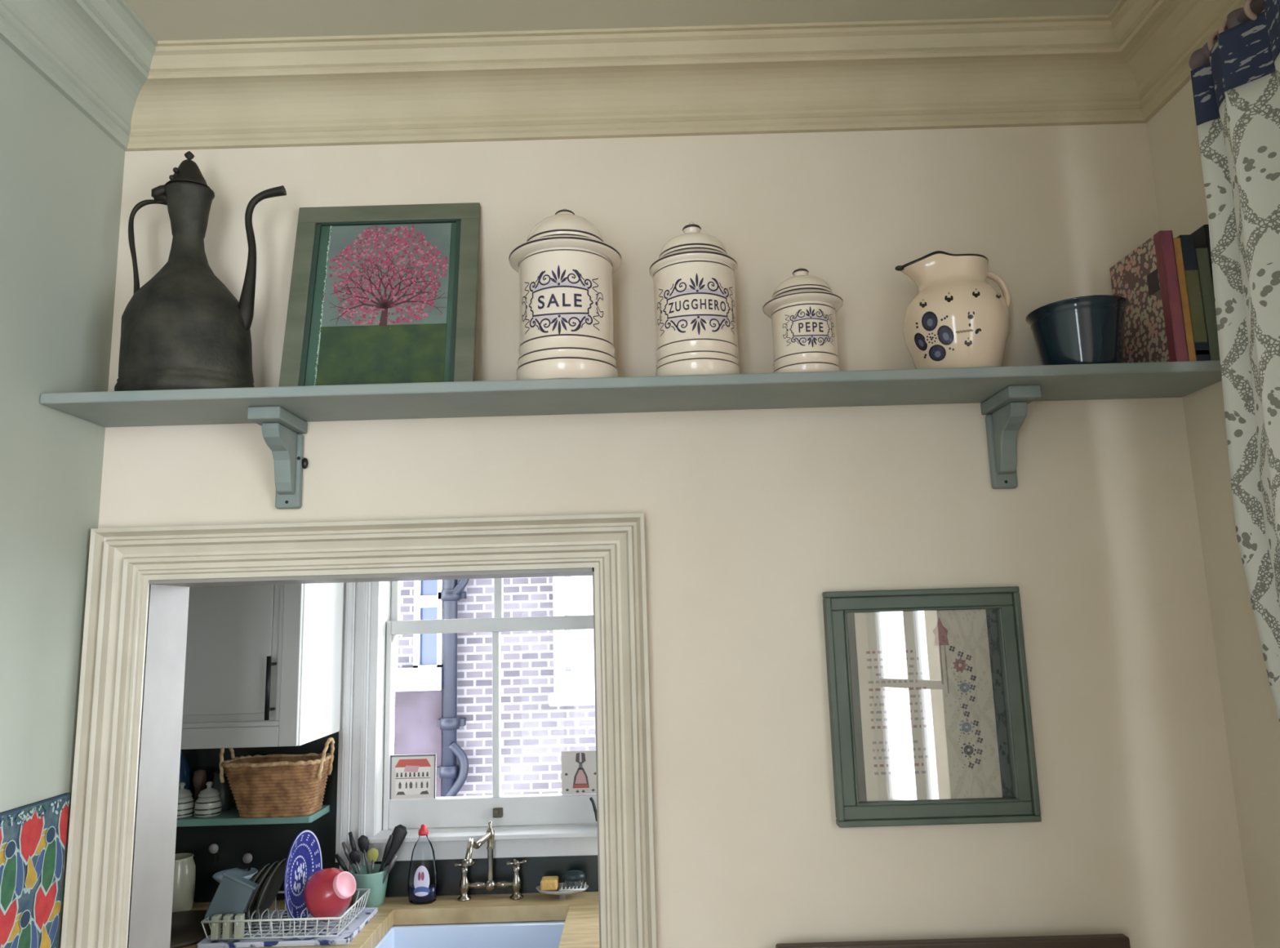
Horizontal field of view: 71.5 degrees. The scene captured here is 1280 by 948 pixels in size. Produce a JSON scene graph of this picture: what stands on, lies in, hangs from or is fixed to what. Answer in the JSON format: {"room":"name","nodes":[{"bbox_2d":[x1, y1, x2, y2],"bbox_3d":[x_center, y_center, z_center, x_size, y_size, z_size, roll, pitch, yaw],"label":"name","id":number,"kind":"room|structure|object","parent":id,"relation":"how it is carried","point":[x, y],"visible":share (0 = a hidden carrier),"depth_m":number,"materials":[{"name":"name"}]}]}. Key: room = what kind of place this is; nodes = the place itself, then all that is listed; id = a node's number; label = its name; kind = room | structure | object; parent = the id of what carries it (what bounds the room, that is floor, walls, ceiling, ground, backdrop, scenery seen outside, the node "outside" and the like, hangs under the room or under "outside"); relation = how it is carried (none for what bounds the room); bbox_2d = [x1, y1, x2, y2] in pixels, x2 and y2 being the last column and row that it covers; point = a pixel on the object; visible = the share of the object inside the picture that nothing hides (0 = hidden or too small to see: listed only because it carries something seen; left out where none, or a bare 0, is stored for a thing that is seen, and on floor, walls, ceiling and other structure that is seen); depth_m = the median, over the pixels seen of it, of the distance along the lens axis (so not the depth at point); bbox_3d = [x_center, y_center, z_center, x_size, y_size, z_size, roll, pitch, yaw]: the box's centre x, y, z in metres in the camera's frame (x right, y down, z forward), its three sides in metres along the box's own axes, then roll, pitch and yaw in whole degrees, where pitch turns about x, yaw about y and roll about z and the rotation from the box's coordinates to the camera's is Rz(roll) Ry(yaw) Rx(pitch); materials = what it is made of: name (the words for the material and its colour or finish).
{"room":"dining room","nodes":[
{"label":"dining room","id":0,"kind":"room"},
{"bbox_2d":[0,38,124,947],"bbox_3d":[-1.198,0.283,0.110,0.160,2.945,3.400,-2,-9,0],"label":"wall","id":1,"kind":"structure","parent":0,"point":[61,175],"depth_m":1.69,"materials":[{"name":"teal paint"}]},
{"bbox_2d":[0,0,157,151],"bbox_3d":[-1.098,-1.088,0.335,0.137,0.173,3.400,-2,-9,0],"label":"trim","id":2,"kind":"structure","parent":1,"relation":"attached to","point":[98,54],"depth_m":1.78,"materials":[{"name":"beige paint"}]},
{"bbox_2d":[193,581,598,902],"bbox_3d":[-0.577,0.961,2.813,2.900,2.450,0.160,-2,-9,0],"label":"wall","id":3,"kind":"structure","parent":0,"point":[385,586],"depth_m":2.80,"materials":[{"name":"white paint"}]},
{"bbox_2d":[176,804,329,826],"bbox_3d":[-1.436,1.021,2.634,0.979,0.019,0.160,-2,-9,0],"label":"wall shelf","id":4,"kind":"object","parent":3,"relation":"attached to","point":[230,817],"visible":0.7,"depth_m":2.56,"materials":[{"name":"teal paint"}]},
{"bbox_2d":[178,749,190,789],"bbox_3d":[-1.401,0.911,2.688,0.074,0.213,0.074,-2,-9,0],"label":"glass bottle","id":5,"kind":"object","parent":4,"relation":"on","point":[184,771],"visible":0.18,"depth_m":2.68,"materials":[{"name":"blue glass"}]},
{"bbox_2d":[177,782,195,818],"bbox_3d":[-1.347,0.955,2.609,0.078,0.097,0.078,-2,-9,0],"label":"lidded pot","id":6,"kind":"object","parent":4,"relation":"on","point":[186,804],"visible":0.69,"depth_m":2.59,"materials":[{"name":"grey ceramic"}]},
{"bbox_2d":[192,768,206,801],"bbox_3d":[-1.335,0.957,2.690,0.040,0.120,0.040,-2,-9,0],"label":"pepper mill","id":7,"kind":"object","parent":4,"relation":"on","point":[199,779],"visible":0.56,"depth_m":2.68,"materials":[{"name":"brown wood"}]},
{"bbox_2d":[193,781,222,817],"bbox_3d":[-1.267,0.953,2.609,0.078,0.097,0.078,-2,-9,0],"label":"lidded pot","id":8,"kind":"object","parent":4,"relation":"on","point":[208,803],"visible":1,"depth_m":2.58,"materials":[{"name":"grey ceramic"}]},
{"bbox_2d":[211,770,234,811],"bbox_3d":[-1.265,0.960,2.689,0.072,0.110,0.072,-10,-12,41],"label":"jug","id":9,"kind":"object","parent":4,"relation":"on","point":[224,788],"visible":0.38,"depth_m":2.67,"materials":[{"name":"grey ceramic"}]},
{"bbox_2d":[218,737,334,817],"bbox_3d":[-1.075,0.894,2.634,0.326,0.211,0.170,-2,-9,0],"label":"storage basket","id":10,"kind":"object","parent":4,"relation":"on","point":[274,784],"visible":1,"depth_m":2.56,"materials":[{"name":"wicker"}]},
{"bbox_2d":[174,731,338,902],"bbox_3d":[-1.426,1.024,2.720,0.996,0.540,0.008,-2,-9,0],"label":"backsplash","id":11,"kind":"structure","parent":3,"relation":"attached to","point":[267,843],"depth_m":2.70,"materials":[{"name":"black paint"}]},
{"bbox_2d":[208,843,218,862],"bbox_3d":[-1.284,1.144,2.681,0.030,0.060,0.030,-2,-9,0],"label":"wall hook","id":12,"kind":"object","parent":11,"relation":"attached to","point":[213,848],"visible":1,"depth_m":2.67,"materials":[{"name":"grey"}]},
{"bbox_2d":[242,853,252,871],"bbox_3d":[-1.180,1.171,2.676,0.030,0.060,0.030,-2,-9,0],"label":"wall hook","id":13,"kind":"object","parent":11,"relation":"attached to","point":[247,857],"visible":1,"depth_m":2.67,"materials":[{"name":"grey"}]},
{"bbox_2d":[180,582,345,749],"bbox_3d":[-1.196,0.345,2.629,0.520,0.862,0.405,-2,-9,0],"label":"upper cabinet","id":14,"kind":"object","parent":3,"relation":"attached to","point":[264,663],"visible":0.37,"depth_m":2.45,"materials":[{"name":"white paint"}]},
{"bbox_2d":[335,581,380,871],"bbox_3d":[-0.455,0.545,2.785,0.970,1.346,0.030,-2,-9,0],"label":"trim","id":15,"kind":"structure","parent":3,"relation":"attached to","point":[356,809],"depth_m":2.75,"materials":[{"name":"white paint"}]},
{"bbox_2d":[334,854,598,897],"bbox_3d":[-0.071,1.202,2.683,1.700,0.103,0.013,-2,-9,0],"label":"backsplash","id":16,"kind":"structure","parent":3,"relation":"attached to","point":[531,873],"depth_m":2.68,"materials":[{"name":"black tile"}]},
{"bbox_2d":[366,823,597,861],"bbox_3d":[-0.438,1.127,2.709,0.794,0.074,0.109,-2,-9,0],"label":"trim","id":17,"kind":"structure","parent":3,"relation":"attached to","point":[565,840],"depth_m":2.68,"materials":[{"name":"white paint"}]},
{"bbox_2d":[382,577,597,830],"bbox_3d":[-0.453,0.552,2.892,0.731,1.126,0.107,-2,-9,0],"label":"window","id":18,"kind":"structure","parent":3,"relation":"in","point":[543,808],"depth_m":2.79,"materials":[{"name":"white paint"}]},
{"bbox_2d":[389,753,435,799],"bbox_3d":[-0.718,0.957,2.808,0.144,0.134,0.006,-2,-9,0],"label":"tile","id":19,"kind":"structure","parent":18,"relation":"on","point":[411,775],"depth_m":2.81,"materials":[{"name":"grey tile"}]},
{"bbox_2d":[561,750,596,794],"bbox_3d":[-0.186,0.943,2.809,0.124,0.132,0.006,-2,-9,0],"label":"tile","id":20,"kind":"structure","parent":18,"relation":"on","point":[578,766],"depth_m":2.81,"materials":[{"name":"grey tile"}]},
{"bbox_2d":[589,796,597,822],"bbox_3d":[-0.106,1.053,2.652,0.089,0.174,0.020,0,-10,-13],"label":"spatula","id":21,"kind":"object","parent":3,"relation":"hanging from","point":[591,798],"visible":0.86,"depth_m":2.65,"materials":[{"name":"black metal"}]},
{"bbox_2d":[124,0,1119,40],"bbox_3d":[0.004,-1.254,0.358,2.650,0.100,3.700,-2,-9,0],"label":"ceiling","id":22,"kind":"structure","parent":0,"point":[166,20],"depth_m":1.85,"materials":[{"name":"beige paint"}]},
{"bbox_2d":[97,123,1253,947],"bbox_3d":[0.053,0.536,1.863,2.650,2.945,0.150,-2,-9,0],"label":"wall","id":23,"kind":"structure","parent":0,"point":[751,516],"depth_m":1.87,"materials":[{"name":"beige paint"}]},
{"bbox_2d":[247,405,307,509],"bbox_3d":[-0.738,-0.030,1.806,0.064,0.186,0.150,-2,-9,0],"label":"shelf bracket","id":24,"kind":"object","parent":23,"relation":"attached to","point":[282,430],"visible":1,"depth_m":1.83,"materials":[{"name":"paint"}]},
{"bbox_2d":[302,457,308,468],"bbox_3d":[-0.706,-0.023,1.873,0.013,0.024,0.013,-2,-9,0],"label":"hook","id":25,"kind":"object","parent":23,"relation":"attached to","point":[304,461],"visible":1,"depth_m":1.87,"materials":[{"name":"grey metal"}]},
{"bbox_2d":[60,512,656,947],"bbox_3d":[-0.531,1.044,1.684,1.132,1.916,0.042,-2,-9,0],"label":"trim","id":26,"kind":"structure","parent":23,"relation":"attached to","point":[122,562],"depth_m":1.80,"materials":[{"name":"beige paint"}]},
{"bbox_2d":[127,567,601,947],"bbox_3d":[-0.535,1.113,1.773,0.932,1.810,0.164,-2,-9,0],"label":"trim","id":27,"kind":"structure","parent":23,"relation":"attached to","point":[161,728],"depth_m":1.85,"materials":[{"name":"white paint"}]},
{"bbox_2d":[40,360,1222,426],"bbox_3d":[0.008,-0.159,1.792,2.298,0.022,0.212,-2,-9,0],"label":"wall shelf","id":28,"kind":"object","parent":23,"relation":"attached to","point":[1155,379],"visible":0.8,"depth_m":1.73,"materials":[{"name":"paint"}]},
{"bbox_2d":[114,151,286,391],"bbox_3d":[-0.912,-0.416,1.832,0.275,0.551,0.230,-8,-12,36],"label":"ewer","id":29,"kind":"object","parent":28,"relation":"on","point":[183,328],"visible":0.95,"depth_m":1.76,"materials":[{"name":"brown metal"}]},
{"bbox_2d":[278,202,480,386],"bbox_3d":[-0.544,-0.370,1.885,0.397,0.459,0.095,-2,-9,0],"label":"framed picture","id":30,"kind":"object","parent":28,"relation":"on","point":[380,294],"visible":1,"depth_m":1.88,"materials":[{"name":"green paint"}]},
{"bbox_2d":[315,222,451,385],"bbox_3d":[-0.554,-0.358,1.881,0.324,0.390,0.068,-2,-9,0],"label":"artwork","id":31,"kind":"object","parent":30,"relation":"attached to","point":[384,290],"depth_m":1.88,"materials":[{"name":"paper"}]},
{"bbox_2d":[508,208,622,379],"bbox_3d":[-0.151,-0.360,1.814,0.231,0.391,0.231,-2,-9,0],"label":"lidded jar","id":32,"kind":"object","parent":28,"relation":"on","point":[565,266],"visible":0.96,"depth_m":1.73,"materials":[{"name":"beige ceramic"}]},
{"bbox_2d":[648,221,739,376],"bbox_3d":[0.112,-0.349,1.815,0.181,0.356,0.181,-2,-9,0],"label":"lidded jar","id":33,"kind":"object","parent":28,"relation":"on","point":[693,273],"visible":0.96,"depth_m":1.74,"materials":[{"name":"beige ceramic"}]},
{"bbox_2d":[762,266,843,373],"bbox_3d":[0.333,-0.303,1.807,0.162,0.249,0.162,-2,-9,0],"label":"lidded jar","id":34,"kind":"object","parent":28,"relation":"on","point":[802,309],"visible":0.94,"depth_m":1.75,"materials":[{"name":"beige ceramic"}]},
{"bbox_2d":[894,250,1010,368],"bbox_3d":[0.642,-0.314,1.811,0.207,0.255,0.207,-7,-11,30],"label":"jug","id":35,"kind":"object","parent":28,"relation":"on","point":[955,318],"visible":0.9,"depth_m":1.74,"materials":[{"name":"beige ceramic"}]},
{"bbox_2d":[1025,294,1129,364],"bbox_3d":[0.892,-0.264,1.802,0.191,0.139,0.191,-2,-9,0],"label":"bowl","id":36,"kind":"object","parent":28,"relation":"on","point":[1086,329],"visible":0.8,"depth_m":1.74,"materials":[{"name":"blue ceramic"}]},
{"bbox_2d":[1109,230,1189,363],"bbox_3d":[1.036,-0.331,1.817,0.025,0.268,0.191,-2,-9,0],"label":"book","id":37,"kind":"object","parent":28,"relation":"on","point":[1147,277],"visible":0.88,"depth_m":1.77,"materials":[{"name":"paper"}]},
{"bbox_2d":[1173,237,1196,360],"bbox_3d":[1.059,-0.326,1.810,0.018,0.254,0.166,-2,-9,0],"label":"book","id":38,"kind":"object","parent":28,"relation":"on","point":[1177,242],"visible":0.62,"depth_m":1.73,"materials":[{"name":"beige paper"}]},
{"bbox_2d":[1177,234,1210,360],"bbox_3d":[1.083,-0.330,1.813,0.028,0.262,0.163,-2,-9,0],"label":"book","id":39,"kind":"object","parent":28,"relation":"on","point":[1193,282],"visible":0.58,"depth_m":1.73,"materials":[{"name":"blue paper"}]},
{"bbox_2d":[1191,224,1214,295],"bbox_3d":[1.136,-0.342,1.817,0.025,0.284,0.158,-2,-9,0],"label":"book","id":40,"kind":"object","parent":28,"relation":"on","point":[1201,236],"visible":0.11,"depth_m":1.76,"materials":[{"name":"black paper"}]},
{"bbox_2d":[1195,248,1220,360],"bbox_3d":[1.111,-0.317,1.812,0.025,0.234,0.160,-2,-9,0],"label":"book","id":41,"kind":"object","parent":28,"relation":"on","point":[1202,254],"visible":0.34,"depth_m":1.73,"materials":[{"name":"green paper"}]},
{"bbox_2d":[125,0,1244,151],"bbox_3d":[-0.017,-1.119,0.336,2.300,0.173,3.400,-2,-9,0],"label":"trim","id":42,"kind":"structure","parent":23,"relation":"attached to","point":[1123,65],"depth_m":1.96,"materials":[{"name":"paint"}]},
{"bbox_2d":[822,586,1041,827],"bbox_3d":[0.579,0.461,1.782,0.396,0.456,0.029,-2,-9,0],"label":"mirror","id":43,"kind":"object","parent":23,"relation":"attached to","point":[929,701],"visible":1,"depth_m":1.78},
{"bbox_2d":[853,608,1002,800],"bbox_3d":[0.578,0.462,1.788,0.268,0.368,0.002,-2,-9,0],"label":"print","id":44,"kind":"object","parent":43,"relation":"attached to","point":[928,713],"depth_m":1.79,"materials":[{"name":"beige paper"}]},
{"bbox_2d":[980,384,1041,488],"bbox_3d":[0.760,-0.072,1.808,0.064,0.186,0.150,-2,-9,0],"label":"shelf bracket","id":45,"kind":"object","parent":23,"relation":"attached to","point":[1006,411],"visible":1,"depth_m":1.83,"materials":[{"name":"paint"}]},
{"bbox_2d":[1146,9,1279,947],"bbox_3d":[1.231,0.214,0.113,0.120,2.945,3.400,-2,-9,0],"label":"wall","id":46,"kind":"structure","parent":0,"point":[1252,725],"depth_m":1.77,"materials":[{"name":"beige paint"}]},
{"bbox_2d":[1188,0,1264,70],"bbox_3d":[1.069,-0.981,0.261,0.136,0.044,2.803,-2,-9,0],"label":"pole","id":47,"kind":"object","parent":46,"relation":"attached to","point":[1200,57],"visible":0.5,"depth_m":1.52,"materials":[{"name":"grey paint"}]},
{"bbox_2d":[1207,31,1218,51],"bbox_3d":[1.027,-0.757,1.565,0.053,0.053,0.009,-2,-9,0],"label":"curtain ring","id":48,"kind":"object","parent":47,"relation":"hanging from","point":[1211,41],"visible":0.28,"depth_m":1.56,"materials":[{"name":"beige wood"}]},
{"bbox_2d":[1218,20,1226,33],"bbox_3d":[1.027,-0.762,1.536,0.053,0.053,0.009,-2,-9,0],"label":"curtain ring","id":49,"kind":"object","parent":47,"relation":"hanging from","point":[1223,26],"visible":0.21,"depth_m":1.53,"materials":[{"name":"beige wood"}]},
{"bbox_2d":[1190,0,1279,723],"bbox_3d":[1.035,0.338,1.017,0.070,2.305,0.931,-2,-9,0],"label":"curtain","id":50,"kind":"object","parent":47,"relation":"hanging from","point":[1237,94],"visible":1,"depth_m":1.47,"materials":[{"name":"fabric"}]},
{"bbox_2d":[1243,0,1257,20],"bbox_3d":[1.027,-0.772,1.471,0.053,0.053,0.009,-2,-9,0],"label":"curtain ring","id":51,"kind":"object","parent":47,"relation":"hanging from","point":[1248,12],"visible":0.55,"depth_m":1.47,"materials":[{"name":"beige wood"}]},
{"bbox_3d":[0.089,1.749,-0.136,2.650,0.100,3.700,-2,-9,0],"label":"floor","id":52,"kind":"structure","parent":0,"visible":0},
{"bbox_2d":[775,933,1130,947],"bbox_3d":[0.605,1.387,1.401,0.665,1.085,0.420,-2,-9,0],"label":"wooden bench","id":53,"kind":"object","parent":52,"relation":"on","point":[1095,940],"visible":1,"depth_m":1.67,"materials":[{"name":"brown wood"}]},
{"bbox_3d":[-0.542,2.153,2.207,2.900,0.100,1.050,-2,-9,0],"label":"floor","id":54,"kind":"structure","parent":0,"visible":0},
{"bbox_3d":[-0.556,1.685,2.312,2.698,0.857,0.565,-2,-9,0],"label":"base cabinet","id":55,"kind":"object","parent":54,"relation":"on","visible":0},
{"bbox_2d":[182,891,599,947],"bbox_3d":[-0.568,1.236,2.355,2.698,0.042,0.626,-2,-9,0],"label":"countertop","id":56,"kind":"structure","parent":55,"relation":"on","point":[580,911],"depth_m":2.55,"materials":[{"name":"brown wood"}]},
{"bbox_2d":[172,852,195,912],"bbox_3d":[-1.367,1.199,2.599,0.128,0.154,0.100,-5,-10,17],"label":"jug","id":57,"kind":"object","parent":56,"relation":"on","point":[184,885],"visible":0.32,"depth_m":2.57,"materials":[{"name":"beige ceramic"}]},
{"bbox_2d":[169,909,222,947],"bbox_3d":[-1.269,1.235,2.406,0.300,0.014,0.300,-10,-12,41],"label":"chopping board","id":58,"kind":"object","parent":56,"relation":"on","point":[187,929],"visible":0.36,"depth_m":2.39,"materials":[{"name":"brown wood"}]},
{"bbox_2d":[196,888,377,947],"bbox_3d":[-0.944,1.202,2.414,0.390,0.064,0.263,-2,-9,0],"label":"dish rack","id":59,"kind":"object","parent":56,"relation":"on","point":[277,927],"visible":0.71,"depth_m":2.34,"materials":[{"name":"white metal"}]},
{"bbox_2d":[210,913,222,939],"bbox_3d":[-1.100,1.176,2.306,0.018,0.057,0.022,-2,-9,0],"label":"peg","id":60,"kind":"object","parent":59,"relation":"on","point":[215,931],"visible":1,"depth_m":2.30,"materials":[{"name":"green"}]},
{"bbox_2d":[222,913,233,939],"bbox_3d":[-1.070,1.175,2.306,0.018,0.057,0.022,-2,-9,0],"label":"peg","id":61,"kind":"object","parent":59,"relation":"on","point":[227,933],"visible":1,"depth_m":2.30,"materials":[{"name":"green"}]},
{"bbox_2d":[204,870,259,931],"bbox_3d":[-1.079,1.129,2.350,0.134,0.147,0.032,-2,-9,0],"label":"plastic box","id":62,"kind":"object","parent":59,"relation":"on","point":[233,895],"visible":0.9,"depth_m":2.34,"materials":[{"name":"blue"}]},
{"bbox_2d":[212,867,257,883],"bbox_3d":[-1.198,1.229,2.624,0.124,0.095,0.124,-2,-9,0],"label":"glass bowl","id":63,"kind":"object","parent":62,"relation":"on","point":[218,876],"visible":0.25,"depth_m":2.67,"materials":[{"name":"blue glass"}]},
{"bbox_2d":[233,913,244,938],"bbox_3d":[-1.040,1.174,2.306,0.018,0.057,0.022,-2,-9,0],"label":"peg","id":64,"kind":"object","parent":59,"relation":"on","point":[239,929],"visible":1,"depth_m":2.30,"materials":[{"name":"white plastic"}]},
{"bbox_2d":[244,862,271,915],"bbox_3d":[-1.066,1.154,2.455,0.071,0.142,0.156,-2,-9,0],"label":"dinner plate","id":65,"kind":"object","parent":59,"relation":"on","point":[254,878],"visible":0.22,"depth_m":2.44,"materials":[{"name":"grey ceramic"}]},
{"bbox_2d":[245,860,279,919],"bbox_3d":[-1.042,1.150,2.455,0.068,0.148,0.160,-2,-9,0],"label":"dinner plate","id":66,"kind":"object","parent":59,"relation":"on","point":[251,907],"visible":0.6,"depth_m":2.44,"materials":[{"name":"grey ceramic"}]},
{"bbox_2d":[255,857,287,919],"bbox_3d":[-1.019,1.147,2.456,0.065,0.154,0.164,-2,-9,0],"label":"dinner plate","id":67,"kind":"object","parent":59,"relation":"on","point":[272,884],"visible":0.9,"depth_m":2.48,"materials":[{"name":"grey ceramic"}]},
{"bbox_2d":[284,829,322,922],"bbox_3d":[-0.931,1.102,2.441,0.033,0.232,0.232,-2,-9,3],"label":"patterned plate","id":68,"kind":"object","parent":59,"relation":"in","point":[304,855],"visible":0.83,"depth_m":2.44,"materials":[{"name":"ceramic"}]},
{"bbox_2d":[303,867,356,921],"bbox_3d":[-0.839,1.148,2.429,0.131,0.133,0.133,-2,-9,0],"label":"bowl","id":69,"kind":"object","parent":59,"relation":"on","point":[328,891],"visible":0.98,"depth_m":2.38,"materials":[{"name":"red ceramic"}]},
{"bbox_2d":[196,906,377,947],"bbox_3d":[-0.944,1.228,2.409,0.390,0.012,0.263,-2,-9,0],"label":"drip tray","id":70,"kind":"object","parent":56,"relation":"on","point":[345,934],"depth_m":2.35,"materials":[{"name":"white metal"}]},
{"bbox_2d":[349,863,388,906],"bbox_3d":[-0.797,1.215,2.615,0.114,0.097,0.114,-2,-9,0],"label":"utensil crock","id":71,"kind":"object","parent":56,"relation":"on","point":[376,896],"visible":0.69,"depth_m":2.58,"materials":[{"name":"green ceramic"}]},
{"bbox_2d":[334,853,348,871],"bbox_3d":[-0.855,1.184,2.617,0.095,0.125,0.015,-2,-9,3],"label":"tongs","id":72,"kind":"object","parent":71,"relation":"in","point":[340,861],"visible":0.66,"depth_m":2.62,"materials":[{"name":"black plastic"}]},
{"bbox_2d":[341,841,357,873],"bbox_3d":[-0.846,1.168,2.626,0.076,0.158,0.014,-1,-9,-2],"label":"whisk","id":73,"kind":"object","parent":71,"relation":"in","point":[346,850],"visible":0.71,"depth_m":2.63,"materials":[{"name":"silver metal"}]},
{"bbox_2d":[348,831,359,873],"bbox_3d":[-0.835,1.153,2.626,0.058,0.185,0.014,-2,-9,0],"label":"peeler","id":74,"kind":"object","parent":71,"relation":"in","point":[353,844],"visible":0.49,"depth_m":2.63,"materials":[{"name":"black plastic"}]},
{"bbox_2d":[349,849,361,874],"bbox_3d":[-0.822,1.171,2.597,0.057,0.141,0.013,1,-10,-15],"label":"serving spoon","id":75,"kind":"object","parent":71,"relation":"in","point":[354,855],"visible":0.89,"depth_m":2.60,"materials":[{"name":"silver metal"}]},
{"bbox_2d":[357,835,368,873],"bbox_3d":[-0.815,1.161,2.634,0.048,0.172,0.010,-2,-9,0],"label":"ladle","id":76,"kind":"object","parent":71,"relation":"in","point":[362,842],"visible":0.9,"depth_m":2.64,"materials":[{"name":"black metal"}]},
{"bbox_2d":[367,848,378,873],"bbox_3d":[-0.789,1.176,2.622,0.034,0.136,0.010,-2,-9,0],"label":"spoon","id":77,"kind":"object","parent":71,"relation":"in","point":[373,853],"visible":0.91,"depth_m":2.63,"materials":[{"name":"yellow plastic"}]},
{"bbox_2d":[378,834,393,871],"bbox_3d":[-0.758,1.152,2.607,0.067,0.177,0.014,-2,-9,3],"label":"kitchen utensil","id":78,"kind":"object","parent":71,"relation":"in","point":[387,848],"visible":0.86,"depth_m":2.61,"materials":[{"name":"black plastic"}]},
{"bbox_2d":[382,853,397,884],"bbox_3d":[-0.744,1.177,2.596,0.072,0.125,0.015,-3,-9,7],"label":"butter knife","id":79,"kind":"object","parent":71,"relation":"in","point":[392,862],"visible":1,"depth_m":2.60,"materials":[{"name":"silver metal"}]},
{"bbox_2d":[381,824,407,871],"bbox_3d":[-0.745,1.143,2.627,0.113,0.202,0.010,-2,-9,0],"label":"spatula","id":80,"kind":"object","parent":71,"relation":"in","point":[399,833],"visible":0.84,"depth_m":2.63,"materials":[{"name":"black plastic"}]},
{"bbox_2d":[407,823,437,904],"bbox_3d":[-0.641,1.150,2.625,0.088,0.220,0.055,-2,-9,0],"label":"bottle","id":81,"kind":"object","parent":56,"relation":"on","point":[422,891],"visible":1,"depth_m":2.60,"materials":[{"name":"clear plastic"}]},
{"bbox_2d":[374,920,564,947],"bbox_3d":[-0.452,1.367,2.330,0.565,0.224,0.458,-2,-9,0],"label":"sink","id":82,"kind":"object","parent":56,"relation":"in","point":[526,934],"visible":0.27,"depth_m":2.54,"materials":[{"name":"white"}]},
{"bbox_2d":[453,820,526,901],"bbox_3d":[-0.446,1.138,2.584,0.213,0.219,0.182,-2,-9,0],"label":"tap","id":83,"kind":"object","parent":56,"relation":"on","point":[490,884],"visible":1,"depth_m":2.63,"materials":[{"name":"silver metal"}]},
{"bbox_2d":[535,881,588,898],"bbox_3d":[-0.228,1.229,2.611,0.156,0.036,0.086,-2,-9,0],"label":"soap dish","id":84,"kind":"object","parent":56,"relation":"on","point":[562,890],"visible":0.84,"depth_m":2.59,"materials":[{"name":"grey ceramic"}]},
{"bbox_2d":[540,875,559,890],"bbox_3d":[-0.266,1.204,2.614,0.050,0.028,0.054,-2,-9,0],"label":"sponge","id":85,"kind":"object","parent":84,"relation":"on","point":[547,882],"visible":1,"depth_m":2.59,"materials":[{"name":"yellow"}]},
{"bbox_2d":[562,870,585,886],"bbox_3d":[-0.194,1.190,2.617,0.068,0.039,0.048,-2,-9,0],"label":"brush","id":86,"kind":"object","parent":84,"relation":"on","point":[571,877],"visible":1,"depth_m":2.60,"materials":[{"name":"black"}]},
{"label":"outside","id":87,"kind":"structure","parent":0,"visible":0},
{"bbox_3d":[0.137,5.232,8.716,28.000,0.100,12.800,-2,-9,0],"label":"ground","id":88,"kind":"structure","parent":87,"visible":0},
{"bbox_2d":[393,575,595,796],"bbox_3d":[-0.270,0.880,10.234,3.764,9.000,5.220,-2,-9,0],"label":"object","id":89,"kind":"structure","parent":88,"relation":"on","point":[442,683],"depth_m":7.61,"materials":[{"name":"brick"}]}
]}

